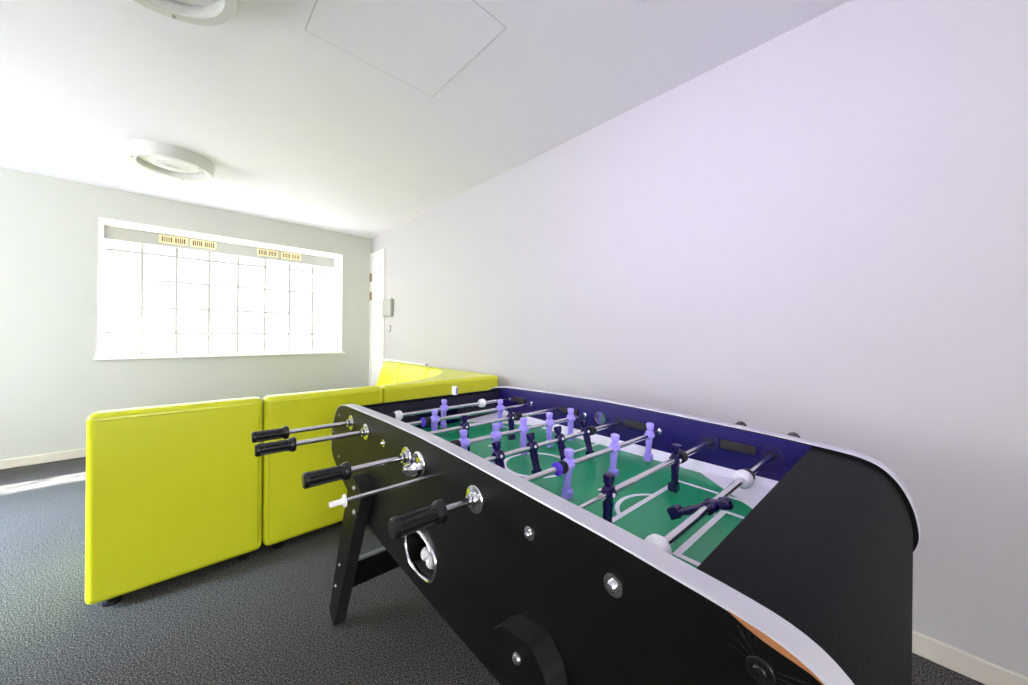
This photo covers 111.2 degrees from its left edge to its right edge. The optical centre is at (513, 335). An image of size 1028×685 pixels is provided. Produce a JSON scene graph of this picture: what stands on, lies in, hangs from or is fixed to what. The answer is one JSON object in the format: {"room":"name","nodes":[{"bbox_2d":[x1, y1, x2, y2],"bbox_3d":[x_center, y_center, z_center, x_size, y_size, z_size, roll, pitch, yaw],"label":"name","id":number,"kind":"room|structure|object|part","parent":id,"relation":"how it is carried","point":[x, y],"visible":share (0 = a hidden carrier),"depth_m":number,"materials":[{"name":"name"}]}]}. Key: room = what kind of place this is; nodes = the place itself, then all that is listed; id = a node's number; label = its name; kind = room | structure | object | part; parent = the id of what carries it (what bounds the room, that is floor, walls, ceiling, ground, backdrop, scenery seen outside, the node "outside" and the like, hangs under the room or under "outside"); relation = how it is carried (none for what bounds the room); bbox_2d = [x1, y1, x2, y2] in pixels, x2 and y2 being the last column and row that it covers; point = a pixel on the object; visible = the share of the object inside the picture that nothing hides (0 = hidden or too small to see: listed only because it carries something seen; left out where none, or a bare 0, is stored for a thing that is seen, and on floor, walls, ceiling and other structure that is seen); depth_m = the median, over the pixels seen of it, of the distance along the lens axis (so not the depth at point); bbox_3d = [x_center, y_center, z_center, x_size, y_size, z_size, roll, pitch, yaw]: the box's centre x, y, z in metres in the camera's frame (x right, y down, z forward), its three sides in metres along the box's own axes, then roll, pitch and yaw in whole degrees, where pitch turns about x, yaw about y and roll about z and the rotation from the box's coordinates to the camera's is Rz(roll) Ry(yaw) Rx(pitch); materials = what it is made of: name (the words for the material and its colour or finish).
{"room":"common room","nodes":[
{"label":"common room","id":0,"kind":"room"},
{"bbox_2d":[0,167,370,459],"bbox_3d":[-3.951,-0.135,3.399,5.418,2.461,0.460,0,0,-43],"label":"wall","id":1,"kind":"structure","parent":0,"point":[53,243],"depth_m":3.20,"materials":[{"name":"grey paint"}]},
{"bbox_2d":[0,448,85,469],"bbox_3d":[-3.797,1.057,3.226,4.918,0.078,0.016,0,0,-43],"label":"baseboard","id":2,"kind":"structure","parent":1,"relation":"attached to","point":[78,453],"depth_m":3.00,"materials":[{"name":"beige paint"}]},
{"bbox_2d":[94,226,344,360],"bbox_3d":[-3.171,-0.419,4.086,2.155,1.308,0.448,0,0,-43],"label":"window","id":3,"kind":"structure","parent":1,"relation":"in","point":[254,302],"depth_m":4.01,"materials":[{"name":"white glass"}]},
{"bbox_2d":[159,234,187,245],"bbox_3d":[-3.671,-1.024,3.794,0.223,0.083,0.017,0,0,-43],"label":"air vent","id":4,"kind":"object","parent":3,"relation":"attached to","point":[162,238],"visible":1,"depth_m":3.79,"materials":[{"name":"beige plastic"}]},
{"bbox_2d":[190,239,215,249],"bbox_3d":[-3.495,-1.023,3.960,0.221,0.083,0.017,0,0,-43],"label":"air vent","id":5,"kind":"object","parent":3,"relation":"attached to","point":[193,242],"visible":1,"depth_m":3.95,"materials":[{"name":"beige plastic"}]},
{"bbox_3d":[-3.032,0.225,3.933,2.155,0.022,0.028,0,0,-43],"label":"sill","id":6,"kind":"part","parent":3,"relation":"part of","materials":[{"name":"white paint"}]},
{"bbox_2d":[257,248,277,257],"bbox_3d":[-3.060,-1.020,4.371,0.218,0.083,0.017,0,0,-43],"label":"air vent","id":7,"kind":"object","parent":3,"relation":"attached to","point":[261,252],"visible":1,"depth_m":4.37,"materials":[{"name":"beige plastic"}]},
{"bbox_2d":[281,252,300,260],"bbox_3d":[-2.877,-1.018,4.543,0.220,0.083,0.017,0,0,-43],"label":"air vent","id":8,"kind":"object","parent":3,"relation":"attached to","point":[284,255],"visible":1,"depth_m":4.54,"materials":[{"name":"beige plastic"}]},
{"bbox_2d":[0,0,849,238],"bbox_3d":[-1.263,-1.395,0.561,5.418,0.100,8.264,0,0,-43],"label":"ceiling","id":9,"kind":"structure","parent":0,"point":[295,127],"depth_m":1.97,"materials":[{"name":"white paint"}]},
{"bbox_2d":[124,139,215,181],"bbox_3d":[-2.604,-1.309,2.683,0.502,0.092,0.502,0,0,-43],"label":"ceiling light","id":10,"kind":"object","parent":9,"relation":"attached to","point":[164,159],"visible":1,"depth_m":2.61,"materials":[{"name":"grey plastic"}]},
{"bbox_3d":[-2.604,-1.301,2.683,0.374,0.030,0.374,0,0,-43],"label":"glass dish","id":11,"kind":"part","parent":10,"relation":"part of","materials":[{"name":"white glass"}]},
{"bbox_2d":[133,0,240,25],"bbox_3d":[-1.243,-1.299,1.204,0.502,0.092,0.502,0,0,-43],"label":"ceiling light","id":12,"kind":"object","parent":9,"relation":"attached to","point":[197,12],"visible":1,"depth_m":1.38,"materials":[{"name":"grey plastic"}]},
{"bbox_3d":[-1.243,-1.290,1.204,0.374,0.030,0.374,0,0,-43],"label":"glass dish","id":13,"kind":"part","parent":12,"relation":"part of","materials":[{"name":"white glass"}]},
{"bbox_2d":[305,0,505,96],"bbox_3d":[-0.476,-1.338,1.535,0.632,0.002,0.624,0,0,-43],"label":"ceiling hatch","id":14,"kind":"object","parent":9,"relation":"attached to","point":[422,44],"visible":1,"depth_m":1.56,"materials":[{"name":"grey"}]},
{"bbox_2d":[0,457,984,684],"bbox_3d":[-1.282,1.165,0.561,5.418,0.100,8.264,0,0,-43],"label":"floor","id":15,"kind":"structure","parent":0,"point":[263,618],"depth_m":1.38,"materials":[{"name":"grey carpet"}]},
{"bbox_2d":[85,396,262,606],"bbox_3d":[-1.718,0.712,1.833,0.576,0.800,0.722,0,0,-43],"label":"sofa","id":16,"kind":"object","parent":15,"relation":"on","point":[173,490],"visible":1,"depth_m":1.53,"materials":[{"name":"leather"}]},
{"bbox_2d":[262,385,382,548],"bbox_3d":[-1.282,0.715,2.245,0.612,0.800,0.722,0,0,-43],"label":"sofa","id":17,"kind":"object","parent":15,"relation":"on","point":[289,510],"visible":0.58,"depth_m":1.88,"materials":[{"name":"leather"}]},
{"bbox_2d":[376,361,406,385],"bbox_3d":[-1.608,0.713,3.896,0.720,0.800,0.443,0,0,-43],"label":"module","id":18,"kind":"object","parent":15,"relation":"on","point":[390,369],"visible":0.08,"depth_m":4.03,"materials":[{"name":"leather"}]},
{"bbox_2d":[395,363,433,382],"bbox_3d":[-1.245,0.716,3.510,0.720,0.800,0.603,0,0,-43],"label":"module","id":19,"kind":"object","parent":15,"relation":"on","point":[407,372],"visible":0.12,"depth_m":3.67,"materials":[{"name":"fabric"}]},
{"bbox_2d":[380,367,497,402],"bbox_3d":[-0.791,0.719,2.866,0.945,0.800,0.950,0,0,-43],"label":"module","id":20,"kind":"object","parent":15,"relation":"on","point":[438,381],"visible":0.22,"depth_m":2.52,"materials":[{"name":"leather"}]},
{"bbox_2d":[251,386,920,684],"bbox_3d":[0.057,0.692,1.151,1.399,0.866,1.668,0,0,-41],"label":"foosball table","id":21,"kind":"object","parent":15,"relation":"on","point":[570,539],"visible":1,"depth_m":0.66,"materials":[{"name":"black laminate"}]},
{"bbox_3d":[-0.615,0.327,1.311,0.014,0.056,0.056,0,0,-41],"label":"bearing plate","id":22,"kind":"part","parent":21,"relation":"part of","materials":[{"name":"silver metal"}]},
{"bbox_3d":[-0.588,0.789,1.256,0.040,0.635,0.361,0,0,-41],"label":"leg","id":23,"kind":"part","parent":21,"relation":"part of","materials":[{"name":"black laminate"}]},
{"bbox_3d":[-0.509,0.328,1.190,0.014,0.056,0.056,0,0,-41],"label":"bearing plate","id":24,"kind":"part","parent":21,"relation":"part of","materials":[{"name":"silver metal"}]},
{"bbox_3d":[-0.414,0.329,1.487,1.042,0.015,0.015,0,0,-41],"label":"player rod","id":25,"kind":"part","parent":21,"relation":"part of","materials":[{"name":"silver metal"}]},
{"bbox_3d":[-0.297,0.330,0.948,0.014,0.056,0.056,0,0,-41],"label":"bearing plate","id":26,"kind":"part","parent":21,"relation":"part of","materials":[{"name":"silver metal"}]},
{"bbox_2d":[402,451,424,476],"bbox_3d":[-0.245,0.328,0.894,0.080,0.065,0.065,0,0,-41],"label":"cup","id":27,"kind":"object","parent":21,"relation":"on","point":[416,468],"depth_m":0.89,"materials":[{"name":"silver metal"}]},
{"bbox_3d":[-0.308,0.330,1.366,1.042,0.015,0.015,0,0,-41],"label":"player rod","id":28,"kind":"part","parent":21,"relation":"part of","materials":[{"name":"silver metal"}]},
{"bbox_3d":[-0.241,0.551,0.888,0.007,0.114,0.175,0,0,-41],"label":"ball return frame","id":29,"kind":"part","parent":21,"relation":"part of","materials":[{"name":"silver metal"}]},
{"bbox_2d":[415,535,432,577],"bbox_3d":[-0.194,0.554,0.933,0.112,0.140,0.200,0,0,-41],"label":"tray","id":30,"kind":"object","parent":21,"relation":"on","point":[421,541],"depth_m":0.90,"materials":[{"name":"black plastic"}]},
{"bbox_2d":[420,546,430,560],"bbox_3d":[-0.230,0.578,0.931,0.034,0.034,0.034,0,0,-43],"label":"foosball","id":31,"kind":"object","parent":21,"relation":"in","point":[425,552],"visible":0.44,"depth_m":0.92,"materials":[{"name":"white plastic"}]},
{"bbox_2d":[426,554,432,568],"bbox_3d":[-0.208,0.578,0.899,0.034,0.034,0.034,0,0,-43],"label":"foosball","id":32,"kind":"object","parent":21,"relation":"in","point":[429,563],"visible":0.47,"depth_m":0.89,"materials":[{"name":"white plastic"}]},
{"bbox_2d":[452,386,456,394],"bbox_3d":[-0.289,0.269,1.714,0.027,0.040,0.028,0,0,-43],"label":"peg","id":33,"kind":"object","parent":21,"relation":"on","point":[454,388],"visible":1,"depth_m":1.70,"materials":[{"name":"white plastic"}]},
{"bbox_3d":[-0.077,0.331,1.140,0.992,0.015,0.015,0,0,-41],"label":"player rod","id":34,"kind":"part","parent":21,"relation":"part of","materials":[{"name":"silver metal"}]},
{"bbox_3d":[-0.085,0.331,0.706,0.014,0.056,0.056,0,0,-41],"label":"bearing plate","id":35,"kind":"part","parent":21,"relation":"part of","materials":[{"name":"silver metal"}]},
{"bbox_3d":[0.102,0.333,1.084,1.214,0.015,0.015,0,0,-41],"label":"player rod","id":36,"kind":"part","parent":21,"relation":"part of","materials":[{"name":"silver metal"}]},
{"bbox_3d":[-0.017,0.332,1.407,1.008,0.015,0.015,0,0,-41],"label":"player rod","id":37,"kind":"part","parent":21,"relation":"part of","materials":[{"name":"silver metal"}]},
{"bbox_3d":[0.093,0.790,0.479,0.040,0.642,0.361,0,0,-41],"label":"leg","id":38,"kind":"part","parent":21,"relation":"part of","materials":[{"name":"black laminate"}]},
{"bbox_3d":[0.165,0.333,0.925,0.912,0.015,0.015,0,0,-41],"label":"player rod","id":39,"kind":"part","parent":21,"relation":"part of","materials":[{"name":"silver metal"}]},
{"bbox_3d":[-0.225,0.452,0.902,0.035,0.386,1.664,0,0,-41],"label":"panel","id":40,"kind":"part","parent":21,"relation":"part of","materials":[{"name":"black laminate"}]},
{"bbox_2d":[595,412,604,423],"bbox_3d":[0.376,0.333,1.439,0.080,0.065,0.065,0,0,-41],"label":"cup","id":41,"kind":"object","parent":21,"relation":"on","point":[599,416],"depth_m":1.41,"materials":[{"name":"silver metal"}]},
{"bbox_3d":[0.425,0.335,0.940,1.058,0.015,0.015,0,0,-41],"label":"player rod","id":42,"kind":"part","parent":21,"relation":"part of","materials":[{"name":"silver metal"}]},
{"bbox_3d":[0.365,0.457,1.419,0.035,0.386,1.664,0,0,-41],"label":"panel","id":43,"kind":"part","parent":21,"relation":"part of","materials":[{"name":"black laminate"}]},
{"bbox_3d":[0.365,0.381,1.419,0.037,0.239,1.669,0,0,-41],"label":"edge trim","id":44,"kind":"part","parent":21,"relation":"part of","materials":[{"name":"silver metal"}]},
{"bbox_3d":[0.520,0.336,0.809,1.028,0.015,0.015,0,0,-41],"label":"player rod","id":45,"kind":"part","parent":21,"relation":"part of","materials":[{"name":"silver metal"}]},
{"bbox_2d":[745,654,775,684],"bbox_3d":[0.239,0.327,0.342,0.007,0.025,0.025,0,0,-41],"label":"washer","id":46,"kind":"object","parent":21,"relation":"in","point":[760,669],"depth_m":0.34,"materials":[{"name":"black"}]},
{"bbox_2d":[371,0,1027,676],"bbox_3d":[0.678,-0.100,2.258,0.250,2.461,7.554,0,0,-43],"label":"wall","id":47,"kind":"structure","parent":0,"point":[819,233],"depth_m":1.46,"materials":[{"name":"grey paint"}]},
{"bbox_2d":[369,249,384,385],"bbox_3d":[-1.854,-0.009,4.734,0.033,2.239,0.474,0,0,-43],"label":"door","id":48,"kind":"structure","parent":47,"relation":"in","point":[377,259],"depth_m":4.74,"materials":[{"name":"white paint"}]},
{"bbox_2d":[379,298,393,316],"bbox_3d":[-1.637,-0.346,4.492,0.053,0.222,0.346,0,0,-43],"label":"box","id":49,"kind":"object","parent":47,"relation":"attached to","point":[386,310],"visible":1,"depth_m":4.43,"materials":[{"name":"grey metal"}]},
{"bbox_2d":[382,358,427,365],"bbox_3d":[-1.316,0.326,4.163,0.031,0.042,1.122,0,0,-43],"label":"cable trunking","id":50,"kind":"object","parent":47,"relation":"attached to","point":[384,359],"visible":0.62,"depth_m":4.10,"materials":[{"name":"white paint"}]},
{"bbox_2d":[912,630,1027,684],"bbox_3d":[0.735,1.092,1.994,0.016,0.078,7.080,0,0,-43],"label":"baseboard","id":51,"kind":"structure","parent":47,"relation":"attached to","point":[986,672],"depth_m":1.17,"materials":[{"name":"beige paint"}]}
]}

